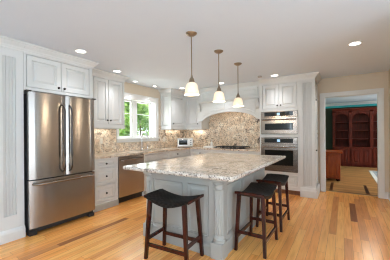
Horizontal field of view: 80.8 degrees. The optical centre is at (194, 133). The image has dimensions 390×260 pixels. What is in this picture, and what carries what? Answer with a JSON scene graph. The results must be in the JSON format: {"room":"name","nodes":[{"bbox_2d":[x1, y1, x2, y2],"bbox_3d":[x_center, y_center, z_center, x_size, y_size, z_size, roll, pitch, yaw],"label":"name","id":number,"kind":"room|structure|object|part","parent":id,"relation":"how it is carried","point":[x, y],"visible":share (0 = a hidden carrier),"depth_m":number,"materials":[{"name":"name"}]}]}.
{"room":"kitchen","nodes":[
{"label":"kitchen","id":0,"kind":"room"},
{"bbox_2d":[116,82,160,142],"bbox_3d":[-2.850,0.085,3.326,0.200,2.450,8.890,0,0,33],"label":"wall","id":1,"kind":"structure","parent":0,"point":[128,87],"depth_m":5.64,"materials":[{"name":"paint"}]},
{"bbox_2d":[23,42,98,98],"bbox_3d":[-2.158,-0.849,3.507,0.772,0.587,1.026,0,0,33],"label":"upper cabinet","id":2,"kind":"object","parent":1,"relation":"attached to","point":[45,70],"visible":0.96,"depth_m":3.23,"materials":[{"name":"paint"}]},
{"bbox_3d":[-2.050,-0.807,3.120,0.020,0.410,0.422,0,0,33],"label":"cabinet door","id":3,"kind":"part","parent":2,"relation":"part of","materials":[{"name":"paint"}]},
{"bbox_3d":[-2.160,-1.087,3.507,0.772,0.112,1.026,0,0,33],"label":"crown moulding","id":4,"kind":"part","parent":2,"relation":"part of","materials":[{"name":"paint"}]},
{"bbox_3d":[-1.815,-0.808,3.484,0.020,0.410,0.423,0,0,33],"label":"cabinet door","id":5,"kind":"part","parent":2,"relation":"part of","materials":[{"name":"paint"}]},
{"bbox_2d":[92,68,129,128],"bbox_3d":[-1.786,-0.618,4.396,0.435,1.055,0.992,0,0,33],"label":"upper cabinet","id":6,"kind":"object","parent":1,"relation":"attached to","point":[107,87],"visible":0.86,"depth_m":4.36,"materials":[{"name":"paint"}]},
{"bbox_3d":[-1.735,-0.594,4.230,0.020,0.840,0.305,0,0,33],"label":"cabinet door","id":7,"kind":"part","parent":6,"relation":"part of","materials":[{"name":"paint"}]},
{"bbox_3d":[-1.825,-0.100,4.391,0.368,0.020,0.913,0,0,33],"label":"light rail","id":8,"kind":"part","parent":6,"relation":"part of","materials":[{"name":"paint"}]},
{"bbox_3d":[-1.787,-1.090,4.401,0.435,0.112,0.980,0,0,33],"label":"crown moulding","id":9,"kind":"part","parent":6,"relation":"part of","materials":[{"name":"paint"}]},
{"bbox_3d":[-1.559,-0.596,4.503,0.020,0.840,0.325,0,0,33],"label":"cabinet door","id":10,"kind":"part","parent":6,"relation":"part of","materials":[{"name":"paint"}]},
{"bbox_2d":[116,92,159,142],"bbox_3d":[-1.395,-0.358,5.527,0.240,1.112,1.340,0,0,33],"label":"window","id":11,"kind":"structure","parent":1,"relation":"in","point":[133,99],"depth_m":5.55,"materials":[{"name":"paint"}]},
{"bbox_3d":[-1.648,-0.345,5.279,0.045,0.882,0.491,0,0,33],"label":"sash","id":12,"kind":"part","parent":11,"relation":"part of","materials":[{"name":"paint"}]},
{"bbox_3d":[-1.308,-0.347,5.804,0.045,0.882,0.521,0,0,33],"label":"sash","id":13,"kind":"part","parent":11,"relation":"part of","materials":[{"name":"paint"}]},
{"bbox_2d":[94,126,183,153],"bbox_3d":[-1.288,0.093,5.534,0.020,0.591,3.438,0,0,33],"label":"backsplash","id":14,"kind":"structure","parent":1,"relation":"attached to","point":[109,144],"depth_m":5.11,"materials":[{"name":"stone"}]},
{"bbox_2d":[158,88,208,129],"bbox_3d":[-0.291,-0.630,6.294,0.885,1.055,1.120,0,0,33],"label":"upper cabinet","id":15,"kind":"object","parent":1,"relation":"attached to","point":[179,111],"visible":0.9,"depth_m":6.21,"materials":[{"name":"paint"}]},
{"bbox_3d":[-0.769,-0.593,6.037,0.356,0.948,0.018,0,0,33],"label":"panel","id":16,"kind":"part","parent":15,"relation":"part of","materials":[{"name":"paint"}]},
{"bbox_3d":[-0.414,-1.101,6.172,1.111,0.112,0.489,0,0,-23],"label":"crown moulding","id":17,"kind":"part","parent":15,"relation":"part of","materials":[{"name":"paint"}]},
{"bbox_3d":[-0.452,-0.604,6.215,0.020,0.840,0.558,0,0,33],"label":"cabinet door","id":18,"kind":"part","parent":15,"relation":"part of","materials":[{"name":"paint"}]},
{"bbox_3d":[-0.391,-0.112,6.232,1.084,0.020,0.445,0,0,-19],"label":"light rail","id":19,"kind":"part","parent":15,"relation":"part of","materials":[{"name":"paint"}]},
{"bbox_3d":[-0.228,-0.597,6.080,0.547,0.948,0.675,0,0,33],"label":"frame","id":20,"kind":"part","parent":15,"relation":"part of","materials":[{"name":"paint"}]},
{"bbox_3d":[-0.056,-0.608,6.357,0.396,0.840,0.020,0,0,33],"label":"cabinet door","id":21,"kind":"part","parent":15,"relation":"part of","materials":[{"name":"paint"}]},
{"bbox_2d":[0,0,389,103],"bbox_3d":[1.718,-1.252,3.408,7.800,0.150,14.400,0,0,33],"label":"ceiling","id":22,"kind":"structure","parent":0,"point":[147,41],"depth_m":2.74,"materials":[{"name":"paint"}]},
{"bbox_2d":[74,49,86,52],"bbox_3d":[-1.593,-1.146,3.204,0.164,0.007,0.164,0,0,33],"label":"recessed light","id":23,"kind":"object","parent":22,"relation":"in","point":[75,50],"visible":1,"depth_m":3.20,"materials":[{"name":"paint"}]},
{"bbox_2d":[184,31,198,95],"bbox_3d":[-0.040,-0.805,2.665,0.178,0.715,0.178,0,0,33],"label":"pendant light","id":24,"kind":"object","parent":22,"relation":"hanging from","point":[191,89],"visible":1,"depth_m":2.62,"materials":[{"name":"white glass"}]},
{"bbox_3d":[-0.040,-0.888,2.665,0.012,0.490,0.013,0,0,33],"label":"stem","id":25,"kind":"part","parent":24,"relation":"part of","materials":[{"name":"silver metal"}]},
{"bbox_3d":[-0.037,-0.519,2.665,0.178,0.143,0.178,0,0,33],"label":"lamp shade","id":26,"kind":"part","parent":24,"relation":"part of","materials":[{"name":"white glass"}]},
{"bbox_2d":[213,49,224,101],"bbox_3d":[0.338,-0.808,3.249,0.178,0.715,0.178,0,0,33],"label":"pendant light","id":27,"kind":"object","parent":22,"relation":"hanging from","point":[219,95],"visible":1,"depth_m":3.21,"materials":[{"name":"white glass"}]},
{"bbox_3d":[0.337,-0.891,3.249,0.012,0.490,0.013,0,0,33],"label":"stem","id":28,"kind":"part","parent":27,"relation":"part of","materials":[{"name":"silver metal"}]},
{"bbox_3d":[0.340,-0.522,3.249,0.178,0.143,0.178,0,0,33],"label":"lamp shade","id":29,"kind":"part","parent":27,"relation":"part of","materials":[{"name":"white glass"}]},
{"bbox_2d":[233,62,242,106],"bbox_3d":[0.721,-0.811,3.841,0.178,0.715,0.178,0,0,33],"label":"pendant light","id":30,"kind":"object","parent":22,"relation":"hanging from","point":[238,102],"visible":1,"depth_m":3.79,"materials":[{"name":"white glass"}]},
{"bbox_3d":[0.723,-0.525,3.841,0.178,0.143,0.178,0,0,33],"label":"lamp shade","id":31,"kind":"part","parent":30,"relation":"part of","materials":[{"name":"white glass"}]},
{"bbox_2d":[348,41,362,45],"bbox_3d":[2.096,-1.175,3.004,0.164,0.007,0.164,0,0,33],"label":"recessed light","id":32,"kind":"object","parent":22,"relation":"in","point":[354,43],"visible":1,"depth_m":3.00,"materials":[{"name":"white"}]},
{"bbox_2d":[0,166,389,259],"bbox_3d":[2.619,1.326,4.863,7.700,0.120,11.000,0,0,33],"label":"floor","id":33,"kind":"structure","parent":0,"point":[333,225],"depth_m":2.91,"materials":[{"name":"brown wood"}]},
{"bbox_2d":[0,35,25,244],"bbox_3d":[-2.583,0.084,2.839,0.772,2.447,0.562,0,0,33],"label":"end panel","id":34,"kind":"object","parent":33,"relation":"on","point":[12,222],"visible":1,"depth_m":2.80,"materials":[{"name":"paint"}]},
{"bbox_3d":[-2.304,-1.086,2.652,0.085,0.112,0.562,0,0,33],"label":"crown moulding","id":35,"kind":"part","parent":34,"relation":"part of","materials":[{"name":"paint"}]},
{"bbox_3d":[-2.304,1.236,2.664,0.040,0.140,0.562,0,0,33],"label":"moulding","id":36,"kind":"part","parent":34,"relation":"part of","materials":[{"name":"paint"}]},
{"bbox_2d":[23,89,95,236],"bbox_3d":[-2.113,0.379,3.433,0.858,1.850,0.961,0,0,33],"label":"refrigerator","id":37,"kind":"object","parent":33,"relation":"on","point":[59,159],"visible":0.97,"depth_m":3.14,"materials":[{"name":"silver metal"}]},
{"bbox_3d":[-1.972,0.029,3.069,0.070,1.117,0.447,0,0,33],"label":"door","id":38,"kind":"part","parent":37,"relation":"part of","materials":[{"name":"silver metal"}]},
{"bbox_3d":[-1.842,0.904,3.260,0.070,0.605,0.901,0,0,33],"label":"freezer drawer","id":39,"kind":"part","parent":37,"relation":"part of","materials":[{"name":"silver metal"}]},
{"bbox_3d":[-1.787,0.646,3.222,0.085,0.027,0.842,0,0,33],"label":"drawer handle","id":40,"kind":"part","parent":37,"relation":"part of","materials":[{"name":"silver metal"}]},
{"bbox_3d":[-1.820,0.067,3.183,0.085,0.949,0.024,0,0,33],"label":"door handle","id":41,"kind":"part","parent":37,"relation":"part of","materials":[{"name":"grey metal"}]},
{"bbox_3d":[-1.767,0.066,3.265,0.085,0.949,0.024,0,0,33],"label":"door handle","id":42,"kind":"part","parent":37,"relation":"part of","materials":[{"name":"grey metal"}]},
{"bbox_3d":[-1.726,0.027,3.451,0.070,1.117,0.447,0,0,33],"label":"door","id":43,"kind":"part","parent":37,"relation":"part of","materials":[{"name":"silver metal"}]},
{"bbox_2d":[94,157,118,212],"bbox_3d":[-1.798,0.866,4.128,0.675,0.870,0.512,0,0,33],"label":"base cabinet","id":44,"kind":"object","parent":33,"relation":"on","point":[106,169],"visible":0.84,"depth_m":3.97,"materials":[{"name":"paint"}]},
{"bbox_3d":[-1.543,1.029,3.971,0.018,0.270,0.415,0,0,33],"label":"drawer","id":45,"kind":"part","parent":44,"relation":"part of","materials":[{"name":"paint"}]},
{"bbox_3d":[-1.545,0.739,3.971,0.018,0.260,0.415,0,0,33],"label":"drawer","id":46,"kind":"part","parent":44,"relation":"part of","materials":[{"name":"paint"}]},
{"bbox_3d":[-1.547,0.524,3.971,0.018,0.120,0.415,0,0,33],"label":"drawer","id":47,"kind":"part","parent":44,"relation":"part of","materials":[{"name":"paint"}]},
{"bbox_3d":[-1.534,1.249,3.959,0.017,0.100,0.510,0,0,33],"label":"moulding","id":48,"kind":"part","parent":44,"relation":"part of","materials":[{"name":"paint"}]},
{"bbox_2d":[118,154,143,202],"bbox_3d":[-1.462,0.865,4.606,0.691,0.867,0.636,0,0,33],"label":"dishwasher","id":49,"kind":"object","parent":33,"relation":"on","point":[130,183],"visible":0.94,"depth_m":4.41,"materials":[{"name":"silver metal"}]},
{"bbox_2d":[142,151,169,195],"bbox_3d":[-1.078,0.861,5.242,0.675,0.870,0.838,0,0,33],"label":"base cabinet","id":50,"kind":"object","parent":33,"relation":"on","point":[156,156],"visible":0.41,"depth_m":4.96,"materials":[{"name":"paint"}]},
{"bbox_3d":[-0.935,0.519,4.918,0.018,0.120,0.360,0,0,33],"label":"false drawer","id":51,"kind":"part","parent":50,"relation":"part of","materials":[{"name":"paint"}]},
{"bbox_3d":[-0.723,0.518,5.246,0.018,0.120,0.360,0,0,33],"label":"false drawer","id":52,"kind":"part","parent":50,"relation":"part of","materials":[{"name":"paint"}]},
{"bbox_2d":[144,189,203,259],"bbox_3d":[-0.217,0.960,2.390,0.544,0.657,0.348,0,0,28],"label":"bar stool","id":53,"kind":"object","parent":33,"relation":"on","point":[165,199],"visible":1,"depth_m":2.35,"materials":[{"name":"brown wood"}]},
{"bbox_3d":[-0.482,0.983,2.370,0.074,0.615,0.060,0,0,28],"label":"leg","id":54,"kind":"part","parent":53,"relation":"part of","materials":[{"name":"brown wood"}]},
{"bbox_3d":[-0.345,0.982,2.623,0.074,0.615,0.060,0,0,28],"label":"leg","id":55,"kind":"part","parent":53,"relation":"part of","materials":[{"name":"brown wood"}]},
{"bbox_3d":[-0.220,0.686,2.390,0.528,0.109,0.330,0,0,28],"label":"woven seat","id":56,"kind":"part","parent":53,"relation":"part of","materials":[{"name":"black leather"}]},
{"bbox_3d":[-0.090,0.980,2.158,0.074,0.615,0.060,0,0,28],"label":"leg","id":57,"kind":"part","parent":53,"relation":"part of","materials":[{"name":"brown wood"}]},
{"bbox_3d":[0.011,0.649,2.266,0.020,0.029,0.322,0,0,28],"label":"seat rail","id":58,"kind":"part","parent":53,"relation":"part of","materials":[{"name":"brown wood"}]},
{"bbox_3d":[0.047,0.979,2.411,0.074,0.615,0.060,0,0,28],"label":"leg","id":59,"kind":"part","parent":53,"relation":"part of","materials":[{"name":"brown wood"}]},
{"bbox_2d":[170,149,189,158],"bbox_3d":[-0.455,0.856,6.206,0.675,0.870,1.449,0,0,33],"label":"base cabinet","id":60,"kind":"object","parent":33,"relation":"on","point":[178,153],"visible":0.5,"depth_m":5.76,"materials":[{"name":"paint"}]},
{"bbox_3d":[-0.384,0.515,5.770,0.018,0.120,0.690,0,0,33],"label":"drawer","id":61,"kind":"part","parent":60,"relation":"part of","materials":[{"name":"paint"}]},
{"bbox_2d":[143,168,264,259],"bbox_3d":[0.241,0.851,3.258,1.103,0.868,1.603,0,0,33],"label":"kitchen island","id":62,"kind":"object","parent":33,"relation":"on","point":[218,203],"visible":0.57,"depth_m":2.55,"materials":[{"name":"paint"}]},
{"bbox_3d":[-0.559,1.209,2.905,0.136,0.165,0.136,0,0,33],"label":"corner post","id":63,"kind":"part","parent":62,"relation":"part of","materials":[{"name":"paint"}]},
{"bbox_3d":[-0.327,0.827,2.726,0.440,0.535,0.014,0,0,33],"label":"panel","id":64,"kind":"part","parent":62,"relation":"part of","materials":[{"name":"paint"}]},
{"bbox_3d":[-0.169,0.854,2.625,1.015,0.868,0.012,0,0,33],"label":"frame","id":65,"kind":"part","parent":62,"relation":"part of","materials":[{"name":"paint"}]},
{"bbox_3d":[0.034,0.824,2.492,0.260,0.535,0.014,0,0,33],"label":"panel","id":66,"kind":"part","parent":62,"relation":"part of","materials":[{"name":"paint"}]},
{"bbox_2d":[123,153,285,181],"bbox_3d":[0.312,0.394,3.194,1.380,0.042,2.120,0,0,33],"label":"island countertop","id":67,"kind":"structure","parent":62,"relation":"on","point":[228,167],"depth_m":2.65,"materials":[{"name":"stone"}]},
{"bbox_3d":[0.239,1.215,3.250,1.071,0.140,1.533,0,0,33],"label":"moulding","id":68,"kind":"part","parent":62,"relation":"part of","materials":[{"name":"paint"}]},
{"bbox_3d":[0.251,1.202,2.381,0.136,0.165,0.136,0,0,33],"label":"corner post","id":69,"kind":"part","parent":62,"relation":"part of","materials":[{"name":"paint"}]},
{"bbox_3d":[0.451,0.821,2.636,0.014,0.535,0.400,0,0,33],"label":"panel","id":70,"kind":"part","parent":62,"relation":"part of","materials":[{"name":"paint"}]},
{"bbox_3d":[0.675,0.848,2.983,0.012,0.868,1.505,0,0,33],"label":"frame","id":71,"kind":"part","parent":62,"relation":"part of","materials":[{"name":"paint"}]},
{"bbox_3d":[0.709,0.819,3.035,0.014,0.535,0.370,0,0,33],"label":"panel","id":72,"kind":"part","parent":62,"relation":"part of","materials":[{"name":"paint"}]},
{"bbox_3d":[0.953,0.817,3.413,0.014,0.535,0.350,0,0,33],"label":"panel","id":73,"kind":"part","parent":62,"relation":"part of","materials":[{"name":"paint"}]},
{"bbox_2d":[190,149,259,155],"bbox_3d":[0.810,0.846,5.867,1.918,0.870,0.645,0,0,33],"label":"base cabinet","id":74,"kind":"object","parent":33,"relation":"on","point":[192,151],"visible":0.21,"depth_m":5.66,"materials":[{"name":"paint"}]},
{"bbox_2d":[94,146,259,158],"bbox_3d":[-0.220,0.399,4.856,2.544,0.036,3.458,0,0,33],"label":"countertop","id":75,"kind":"structure","parent":74,"relation":"on","point":[154,150],"depth_m":5.16,"materials":[{"name":"stone"}]},
{"bbox_2d":[141,131,147,149],"bbox_3d":[-1.170,0.171,5.394,0.211,0.435,0.122,0,0,33],"label":"faucet","id":76,"kind":"object","parent":75,"relation":"on","point":[144,131],"visible":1,"depth_m":5.39,"materials":[{"name":"silver metal"}]},
{"bbox_2d":[177,138,192,146],"bbox_3d":[-0.271,0.256,6.369,0.430,0.250,0.347,0,0,0],"label":"toaster oven","id":77,"kind":"object","parent":75,"relation":"on","point":[181,142],"visible":0.93,"depth_m":6.23,"materials":[{"name":"silver metal"}]},
{"bbox_2d":[215,146,250,148],"bbox_3d":[0.951,0.349,5.794,0.820,0.045,0.480,0,0,33],"label":"cooktop","id":78,"kind":"object","parent":75,"relation":"in","point":[226,147],"visible":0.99,"depth_m":5.68,"materials":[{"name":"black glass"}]},
{"bbox_3d":[0.142,0.511,5.959,0.520,0.120,0.018,0,0,33],"label":"drawer","id":79,"kind":"part","parent":74,"relation":"part of","materials":[{"name":"paint"}]},
{"bbox_3d":[0.768,0.506,5.555,0.850,0.120,0.018,0,0,33],"label":"drawer","id":80,"kind":"part","parent":74,"relation":"part of","materials":[{"name":"paint"}]},
{"bbox_2d":[234,182,277,258],"bbox_3d":[0.715,0.953,2.645,0.348,0.657,0.544,0,0,33],"label":"bar stool","id":81,"kind":"object","parent":33,"relation":"on","point":[264,191],"visible":1,"depth_m":2.53,"materials":[{"name":"brown wood"}]},
{"bbox_3d":[0.473,0.976,2.536,0.060,0.615,0.074,0,0,33],"label":"leg","id":82,"kind":"part","parent":81,"relation":"part of","materials":[{"name":"brown wood"}]},
{"bbox_3d":[0.570,0.645,2.425,0.322,0.029,0.020,0,0,33],"label":"seat rail","id":83,"kind":"part","parent":81,"relation":"part of","materials":[{"name":"brown wood"}]},
{"bbox_3d":[0.715,0.974,2.910,0.060,0.615,0.074,0,0,33],"label":"leg","id":84,"kind":"part","parent":81,"relation":"part of","materials":[{"name":"brown wood"}]},
{"bbox_3d":[0.713,0.679,2.645,0.330,0.109,0.528,0,0,33],"label":"woven seat","id":85,"kind":"part","parent":81,"relation":"part of","materials":[{"name":"black leather"}]},
{"bbox_3d":[0.715,0.974,2.379,0.060,0.615,0.074,0,0,33],"label":"leg","id":86,"kind":"part","parent":81,"relation":"part of","materials":[{"name":"brown wood"}]},
{"bbox_3d":[0.957,0.972,2.754,0.060,0.615,0.074,0,0,33],"label":"leg","id":87,"kind":"part","parent":81,"relation":"part of","materials":[{"name":"brown wood"}]},
{"bbox_2d":[256,174,289,231],"bbox_3d":[1.117,0.950,3.266,0.348,0.657,0.544,0,0,33],"label":"bar stool","id":88,"kind":"object","parent":33,"relation":"on","point":[280,180],"visible":0.86,"depth_m":3.15,"materials":[{"name":"brown wood"}]},
{"bbox_3d":[0.875,0.973,3.157,0.060,0.615,0.074,0,0,33],"label":"leg","id":89,"kind":"part","parent":88,"relation":"part of","materials":[{"name":"brown wood"}]},
{"bbox_3d":[1.117,0.971,3.532,0.060,0.615,0.074,0,0,33],"label":"leg","id":90,"kind":"part","parent":88,"relation":"part of","materials":[{"name":"brown wood"}]},
{"bbox_3d":[0.972,0.642,3.046,0.322,0.029,0.020,0,0,33],"label":"seat rail","id":91,"kind":"part","parent":88,"relation":"part of","materials":[{"name":"brown wood"}]},
{"bbox_3d":[1.115,0.676,3.266,0.330,0.109,0.528,0,0,33],"label":"woven seat","id":92,"kind":"part","parent":88,"relation":"part of","materials":[{"name":"black leather"}]},
{"bbox_3d":[1.117,0.971,3.001,0.060,0.615,0.074,0,0,33],"label":"leg","id":93,"kind":"part","parent":88,"relation":"part of","materials":[{"name":"brown wood"}]},
{"bbox_3d":[1.359,0.969,3.375,0.060,0.615,0.074,0,0,33],"label":"leg","id":94,"kind":"part","parent":88,"relation":"part of","materials":[{"name":"brown wood"}]},
{"bbox_2d":[258,72,321,198],"bbox_3d":[2.079,0.047,4.994,1.163,2.447,0.735,0,0,33],"label":"tall cabinet","id":95,"kind":"object","parent":33,"relation":"on","point":[299,92],"visible":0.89,"depth_m":4.64,"materials":[{"name":"paint"}]},
{"bbox_3d":[1.631,-0.784,4.943,0.341,0.505,0.020,0,0,33],"label":"cabinet door","id":96,"kind":"part","parent":95,"relation":"part of","materials":[{"name":"paint"}]},
{"bbox_2d":[261,137,297,172],"bbox_3d":[1.900,0.444,5.040,0.740,0.717,0.637,0,0,33],"label":"wall oven","id":97,"kind":"object","parent":95,"relation":"in","point":[279,146],"visible":0.91,"depth_m":4.78,"materials":[{"name":"silver metal"}]},
{"bbox_3d":[1.754,0.153,4.826,0.580,0.090,0.004,0,0,33],"label":"control glass","id":98,"kind":"part","parent":97,"relation":"part of","materials":[{"name":"black glass"}]},
{"bbox_3d":[1.764,0.155,4.832,0.740,0.137,0.019,0,0,33],"label":"control panel","id":99,"kind":"part","parent":97,"relation":"part of","materials":[{"name":"silver metal"}]},
{"bbox_2d":[261,110,297,133],"bbox_3d":[1.895,-0.225,5.040,0.740,0.488,0.637,0,0,33],"label":"speed oven","id":100,"kind":"object","parent":95,"relation":"in","point":[274,122],"visible":0.98,"depth_m":4.81,"materials":[{"name":"silver metal"}]},
{"bbox_3d":[1.749,-0.407,4.826,0.580,0.090,0.004,0,0,33],"label":"control glass","id":101,"kind":"part","parent":100,"relation":"part of","materials":[{"name":"black glass"}]},
{"bbox_3d":[1.759,-0.405,4.832,0.740,0.127,0.019,0,0,33],"label":"control panel","id":102,"kind":"part","parent":100,"relation":"part of","materials":[{"name":"silver metal"}]},
{"bbox_3d":[1.779,0.043,4.853,0.813,2.260,0.022,0,0,33],"label":"frame","id":103,"kind":"part","parent":95,"relation":"part of","materials":[{"name":"paint"}]},
{"bbox_3d":[1.792,0.983,4.848,0.691,0.240,0.020,0,0,33],"label":"drawer","id":104,"kind":"part","parent":95,"relation":"part of","materials":[{"name":"paint"}]},
{"bbox_3d":[1.925,-0.786,4.753,0.341,0.505,0.020,0,0,33],"label":"cabinet door","id":105,"kind":"part","parent":95,"relation":"part of","materials":[{"name":"paint"}]},
{"bbox_3d":[2.070,-1.121,4.994,1.163,0.112,0.735,0,0,33],"label":"crown moulding","id":106,"kind":"part","parent":95,"relation":"part of","materials":[{"name":"paint"}]},
{"bbox_3d":[2.236,0.089,4.558,0.275,2.360,0.022,0,0,33],"label":"pilaster frame","id":107,"kind":"part","parent":95,"relation":"part of","materials":[{"name":"paint"}]},
{"bbox_3d":[2.415,1.173,4.792,0.303,0.190,0.660,0,0,33],"label":"moulding","id":108,"kind":"part","parent":95,"relation":"part of","materials":[{"name":"paint"}]},
{"bbox_3d":[2.510,-0.513,4.757,0.020,1.000,0.540,0,0,33],"label":"door","id":109,"kind":"part","parent":95,"relation":"part of","materials":[{"name":"paint"}]},
{"bbox_3d":[2.518,0.532,4.757,0.020,1.030,0.540,0,0,33],"label":"door","id":110,"kind":"part","parent":95,"relation":"part of","materials":[{"name":"paint"}]},
{"bbox_2d":[326,150,342,180],"bbox_3d":[3.437,0.872,6.565,1.330,0.775,0.750,0,0,33],"label":"desk","id":111,"kind":"object","parent":33,"relation":"on","point":[333,160],"visible":0.42,"depth_m":6.04,"materials":[{"name":"brown wood"}]},
{"bbox_3d":[3.509,0.854,6.124,0.550,0.610,0.012,0,0,33],"label":"panel","id":112,"kind":"part","parent":111,"relation":"part of","materials":[{"name":"brown wood"}]},
{"bbox_2d":[329,182,377,195],"bbox_3d":[4.049,1.259,4.956,5.200,0.012,0.990,0,0,33],"label":"trim","id":113,"kind":"structure","parent":33,"relation":"in","point":[332,183],"depth_m":5.12,"materials":[{"name":"brown wood"}]},
{"bbox_2d":[332,107,376,167],"bbox_3d":[6.222,0.150,8.589,1.828,2.175,0.620,0,0,33],"label":"bookcase","id":114,"kind":"object","parent":33,"relation":"on","point":[354,129],"visible":0.8,"depth_m":8.64,"materials":[{"name":"brown wood"}]},
{"bbox_3d":[5.665,0.847,8.619,0.228,0.550,0.020,0,0,33],"label":"cabinet door","id":115,"kind":"part","parent":114,"relation":"part of","materials":[{"name":"brown wood"}]},
{"bbox_3d":[6.108,-0.899,8.425,1.820,0.075,0.070,0,0,33],"label":"crown moulding","id":116,"kind":"part","parent":114,"relation":"part of","materials":[{"name":"brown wood"}]},
{"bbox_3d":[5.943,0.845,8.440,0.274,0.550,0.020,0,0,33],"label":"cabinet door","id":117,"kind":"part","parent":114,"relation":"part of","materials":[{"name":"brown wood"}]},
{"bbox_3d":[6.179,0.843,8.287,0.274,0.550,0.020,0,0,33],"label":"cabinet door","id":118,"kind":"part","parent":114,"relation":"part of","materials":[{"name":"brown wood"}]},
{"bbox_3d":[6.462,0.840,8.104,0.241,0.550,0.020,0,0,33],"label":"cabinet door","id":119,"kind":"part","parent":114,"relation":"part of","materials":[{"name":"brown wood"}]},
{"bbox_2d":[369,171,377,183],"bbox_3d":[5.874,1.235,6.122,1.800,0.010,2.350,0,0,33],"label":"area rug","id":120,"kind":"object","parent":33,"relation":"on","point":[374,174],"visible":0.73,"depth_m":6.72,"materials":[{"name":"beige carpet"}]},
{"bbox_2d":[325,103,376,149],"bbox_3d":[6.539,0.010,8.823,5.200,2.450,0.120,0,0,33],"label":"wall","id":121,"kind":"structure","parent":0,"point":[328,111],"depth_m":9.39,"materials":[{"name":"paint"}]},
{"bbox_2d":[325,101,376,106],"bbox_3d":[5.121,-1.154,6.644,5.200,0.100,5.070,0,0,33],"label":"trim","id":122,"kind":"structure","parent":121,"relation":"attached to","point":[363,102],"depth_m":8.95,"materials":[{"name":"paint"}]},
{"bbox_2d":[317,71,388,192],"bbox_3d":[1.710,0.048,5.748,4.830,2.450,0.130,0,0,33],"label":"wall","id":123,"kind":"structure","parent":0,"point":[375,80],"depth_m":4.59,"materials":[{"name":"paint"}]},
{"bbox_2d":[184,112,259,147],"bbox_3d":[0.720,-0.133,6.295,2.522,1.011,0.019,0,0,33],"label":"backsplash","id":124,"kind":"structure","parent":123,"relation":"attached to","point":[226,128],"depth_m":6.15,"materials":[{"name":"stone"}]},
{"bbox_2d":[197,81,259,121],"bbox_3d":[0.904,-0.744,5.787,1.653,0.847,0.673,0,0,33],"label":"mantel","id":125,"kind":"object","parent":123,"relation":"attached to","point":[248,92],"visible":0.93,"depth_m":5.53,"materials":[{"name":"paint"}]},
{"bbox_3d":[0.462,-0.952,5.832,0.705,0.200,0.016,0,0,33],"label":"chest panel","id":126,"kind":"part","parent":125,"relation":"part of","materials":[{"name":"paint"}]},
{"bbox_2d":[197,96,259,103],"bbox_3d":[0.833,-0.807,5.679,1.653,0.055,0.350,0,0,33],"label":"mantel shelf","id":127,"kind":"object","parent":125,"relation":"attached to","point":[244,98],"depth_m":5.52,"materials":[{"name":"paint"}]},
{"bbox_3d":[0.778,-1.110,5.597,1.653,0.112,0.085,0,0,33],"label":"crown moulding","id":128,"kind":"part","parent":125,"relation":"part of","materials":[{"name":"paint"}]},
{"bbox_3d":[0.765,-0.437,5.569,1.653,0.235,0.012,0,0,33],"label":"arch moulding","id":129,"kind":"part","parent":125,"relation":"part of","materials":[{"name":"paint"}]},
{"bbox_3d":[0.789,-0.579,5.553,1.373,0.320,0.012,0,0,33],"label":"valance panel","id":130,"kind":"part","parent":125,"relation":"part of","materials":[{"name":"paint"}]},
{"bbox_3d":[1.122,-0.957,5.405,0.708,0.200,0.016,0,0,33],"label":"chest panel","id":131,"kind":"part","parent":125,"relation":"part of","materials":[{"name":"paint"}]},
{"bbox_2d":[320,88,384,198],"bbox_3d":[3.221,0.195,4.758,1.086,2.133,0.152,0,0,33],"label":"door frame","id":132,"kind":"structure","parent":123,"relation":"in","point":[379,91],"depth_m":4.55,"materials":[{"name":"paint"}]},
{"bbox_2d":[388,69,389,192],"bbox_3d":[2.977,0.038,3.148,0.120,2.450,3.120,0,0,33],"label":"wall","id":133,"kind":"structure","parent":0,"point":[389,69],"depth_m":4.32,"materials":[{"name":"paint"}]},
{"label":"outside","id":134,"kind":"structure","parent":0,"visible":0},
{"bbox_3d":[-11.149,1.926,14.364,25.650,0.100,40.000,0,0,33],"label":"lawn","id":135,"kind":"structure","parent":134,"visible":0},
{"bbox_2d":[119,101,148,135],"bbox_3d":[-2.979,-0.566,9.067,3.400,4.764,3.764,0,0,33],"label":"leafy tree","id":136,"kind":"object","parent":135,"relation":"on","point":[141,108],"visible":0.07,"depth_m":8.60,"materials":[{"name":"green plant"}]},
{"bbox_2d":[126,112,148,135],"bbox_3d":[-3.339,-0.776,13.930,4.209,5.188,4.407,0,0,33],"label":"leafy tree","id":137,"kind":"object","parent":135,"relation":"on","point":[144,122],"visible":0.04,"depth_m":13.51,"materials":[{"name":"green plant"}]}
]}

